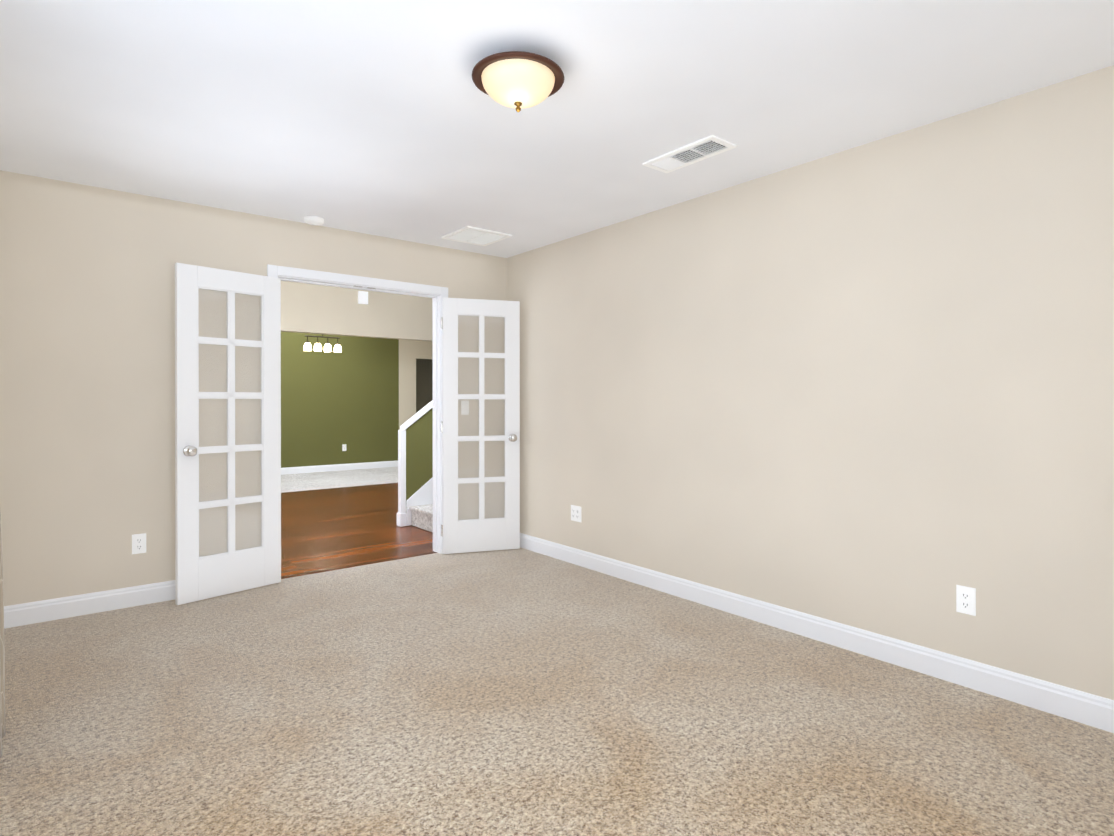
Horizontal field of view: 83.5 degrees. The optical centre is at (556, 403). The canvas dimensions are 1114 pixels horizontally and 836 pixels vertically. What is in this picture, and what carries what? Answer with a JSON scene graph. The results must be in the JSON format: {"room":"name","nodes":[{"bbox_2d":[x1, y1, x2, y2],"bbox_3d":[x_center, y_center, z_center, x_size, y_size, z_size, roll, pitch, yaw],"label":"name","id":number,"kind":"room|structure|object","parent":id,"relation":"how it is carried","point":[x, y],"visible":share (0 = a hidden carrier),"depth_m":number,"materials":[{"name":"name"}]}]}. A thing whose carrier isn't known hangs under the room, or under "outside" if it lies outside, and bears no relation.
{"room":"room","nodes":[
{"label":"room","id":0,"kind":"room"},
{"bbox_2d":[0,170,505,605],"bbox_3d":[-1.827,-0.026,4.314,3.480,2.440,0.120,0,0,-39],"label":"wall","id":1,"kind":"structure","parent":0,"point":[87,382],"depth_m":3.66,"materials":[{"name":"beige paint"}]},
{"bbox_2d":[4,580,174,628],"bbox_3d":[-2.488,1.139,3.699,1.435,0.115,0.016,0,0,-39],"label":"baseboard","id":2,"kind":"structure","parent":1,"relation":"attached to","point":[16,615],"depth_m":3.54,"materials":[{"name":"white wood"}]},
{"bbox_2d":[132,533,145,553],"bbox_3d":[-2.483,0.832,3.707,0.072,0.116,0.008,0,0,-39],"label":"electrical outlet","id":3,"kind":"object","parent":1,"relation":"attached to","point":[138,543],"visible":1,"depth_m":3.71,"materials":[{"name":"white plastic"}]},
{"bbox_2d":[175,263,280,604],"bbox_3d":[-2.034,0.178,3.905,0.619,2.020,0.218,0,0,-39],"label":"french door","id":4,"kind":"structure","parent":1,"relation":"in","point":[231,569],"depth_m":3.90,"materials":[{"name":"white"}]},
{"bbox_2d":[267,264,447,553],"bbox_3d":[-1.442,0.133,4.625,1.350,2.120,0.152,0,0,-39],"label":"door frame","id":5,"kind":"structure","parent":1,"relation":"attached to","point":[436,294],"depth_m":4.95,"materials":[{"name":"white wood"}]},
{"bbox_2d":[461,401,468,414],"bbox_3d":[-0.749,0.031,5.096,0.072,0.116,0.013,0,0,-39],"label":"light switch","id":6,"kind":"object","parent":1,"relation":"attached to","point":[465,405],"depth_m":5.09,"materials":[{"name":"white"}]},
{"bbox_2d":[441,297,519,553],"bbox_3d":[-0.596,0.174,5.002,0.594,2.020,0.311,0,0,-39],"label":"french door","id":7,"kind":"structure","parent":1,"relation":"in","point":[482,533],"depth_m":5.00,"materials":[{"name":"white"}]},
{"bbox_2d":[281,331,432,467],"bbox_3d":[-4.928,-0.326,10.083,11.000,3.000,0.120,0,0,-39],"label":"wall","id":8,"kind":"structure","parent":0,"point":[356,395],"depth_m":10.99,"materials":[{"name":"green paint"}]},
{"bbox_2d":[281,460,397,474],"bbox_3d":[-5.918,1.120,9.205,8.350,0.115,0.016,0,0,-39],"label":"baseboard","id":9,"kind":"structure","parent":8,"relation":"attached to","point":[326,468],"depth_m":10.88,"materials":[{"name":"white wood"}]},
{"bbox_2d":[281,281,432,341],"bbox_3d":[-3.512,-0.320,8.322,11.000,3.000,0.120,0,0,-39],"label":"wall","id":10,"kind":"structure","parent":0,"point":[316,309],"depth_m":8.76,"materials":[{"name":"beige paint"}]},
{"bbox_2d":[358,291,367,304],"bbox_3d":[-2.745,-1.502,8.832,0.140,0.180,0.040,0,0,-39],"label":"door chime","id":11,"kind":"object","parent":10,"relation":"attached to","point":[362,297],"visible":1,"depth_m":8.81,"materials":[{"name":"white plastic"}]},
{"bbox_2d":[281,551,435,578],"bbox_3d":[-1.440,1.190,4.626,1.210,0.006,0.035,0,0,-39],"label":"threshold","id":12,"kind":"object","parent":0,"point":[319,571],"depth_m":4.58,"materials":[{"name":"brown wood"}]},
{"bbox_2d":[0,547,1113,835],"bbox_3d":[-0.052,1.226,2.207,3.600,0.050,5.485,0,0,-39],"label":"floor carpet","id":13,"kind":"object","parent":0,"point":[520,691],"visible":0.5,"depth_m":2.33,"materials":[{"name":"beige carpet"}]},
{"bbox_2d":[0,0,1113,257],"bbox_3d":[-0.076,-1.289,2.228,3.600,0.100,5.560,0,0,-39],"label":"ceiling","id":14,"kind":"structure","parent":0,"point":[384,118],"depth_m":2.50,"materials":[{"name":"white paint"}]},
{"bbox_2d":[304,216,323,225],"bbox_3d":[-1.633,-1.224,4.196,0.128,0.042,0.128,0,0,-39],"label":"smoke detector","id":15,"kind":"object","parent":14,"relation":"attached to","point":[314,220],"visible":1,"depth_m":4.16,"materials":[{"name":"white plastic"}]},
{"bbox_2d":[441,226,511,245],"bbox_3d":[-0.597,-1.241,4.631,0.380,0.012,0.380,0,0,-39],"label":"ceiling vent","id":16,"kind":"object","parent":14,"relation":"in","point":[475,235],"visible":1,"depth_m":4.61,"materials":[{"name":"white metal"}]},
{"bbox_2d":[472,51,563,111],"bbox_3d":[-0.141,-1.151,2.278,0.338,0.175,0.338,0,0,-39],"label":"ceiling light fixture","id":17,"kind":"object","parent":14,"relation":"attached to","point":[518,81],"visible":1,"depth_m":2.20,"materials":[{"name":"beige glass"}]},
{"bbox_2d":[642,135,736,172],"bbox_3d":[0.651,-1.236,3.108,0.190,0.015,0.440,0,0,-39],"label":"ceiling vent","id":18,"kind":"object","parent":14,"relation":"in","point":[695,152],"visible":0.98,"depth_m":3.08,"materials":[{"name":"white metal"}]},
{"bbox_2d":[506,65,1113,699],"bbox_3d":[1.280,-0.022,3.322,0.120,2.440,5.560,0,0,-39],"label":"wall","id":19,"kind":"structure","parent":0,"point":[868,387],"depth_m":2.96,"materials":[{"name":"beige paint"}]},
{"bbox_2d":[571,505,580,521],"bbox_3d":[0.140,0.817,4.641,0.008,0.116,0.118,0,0,-39],"label":"electrical outlet","id":20,"kind":"object","parent":19,"relation":"attached to","point":[575,513],"visible":1,"depth_m":4.64,"materials":[{"name":"white plastic"}]},
{"bbox_2d":[520,533,1113,732],"bbox_3d":[1.227,1.140,3.284,0.016,0.115,5.320,0,0,-39],"label":"baseboard","id":21,"kind":"structure","parent":19,"relation":"attached to","point":[1092,710],"depth_m":2.94,"materials":[{"name":"white wood"}]},
{"bbox_2d":[956,585,975,615],"bbox_3d":[1.739,0.836,2.654,0.008,0.116,0.072,0,0,-39],"label":"electrical outlet","id":22,"kind":"object","parent":19,"relation":"attached to","point":[965,600],"visible":1,"depth_m":2.65,"materials":[{"name":"white plastic"}]},
{"bbox_3d":[-1.247,-0.815,1.075,0.088,0.036,3.090,0,0,-39],"label":"curtain rod","id":23,"kind":"object","parent":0,"visible":0},
{"bbox_2d":[0,514,5,757],"bbox_3d":[-1.944,0.203,2.058,0.168,1.985,0.511,0,0,-39],"label":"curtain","id":24,"kind":"object","parent":23,"relation":"hanging from","point":[2,696],"visible":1,"depth_m":2.23,"materials":[{"name":"beige fabric"}]},
{"bbox_3d":[-2.948,-1.867,7.615,11.000,0.100,6.440,0,0,-39],"label":"ceiling","id":25,"kind":"structure","parent":0,"visible":0},
{"bbox_2d":[304,334,341,352],"bbox_3d":[-3.557,-1.309,9.476,0.566,1.030,0.120,0,0,-39],"label":"pendant chandelier","id":26,"kind":"object","parent":25,"relation":"hanging from","point":[318,347],"visible":0.83,"depth_m":9.47,"materials":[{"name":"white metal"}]},
{"label":"outside","id":27,"kind":"structure","parent":0,"visible":0},
{"bbox_2d":[281,467,397,492],"bbox_3d":[-4.258,1.201,9.255,11.000,0.052,2.260,0,0,-39],"label":"floor carpet","id":28,"kind":"object","parent":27,"point":[323,480],"depth_m":9.67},
{"bbox_2d":[281,483,432,576],"bbox_3d":[-2.216,1.211,6.716,11.000,0.050,4.255,0,0,-39],"label":"floor","id":29,"kind":"structure","parent":27,"point":[324,529],"depth_m":5.85,"materials":[{"name":"brown wood"}]},
{"bbox_2d":[397,400,432,532],"bbox_3d":[-0.259,-0.182,6.403,2.458,2.729,1.110,0,0,-39],"label":"staircase","id":30,"kind":"structure","parent":29,"relation":"on","point":[415,470],"depth_m":6.09,"materials":[{"name":"white wood"}]},
{"bbox_2d":[416,359,432,412],"bbox_3d":[-3.103,-0.336,13.079,1.200,3.000,0.100,0,0,-39],"label":"wall","id":31,"kind":"structure","parent":27,"point":[424,382],"depth_m":13.23,"materials":[{"name":"grey paint"}]}
]}

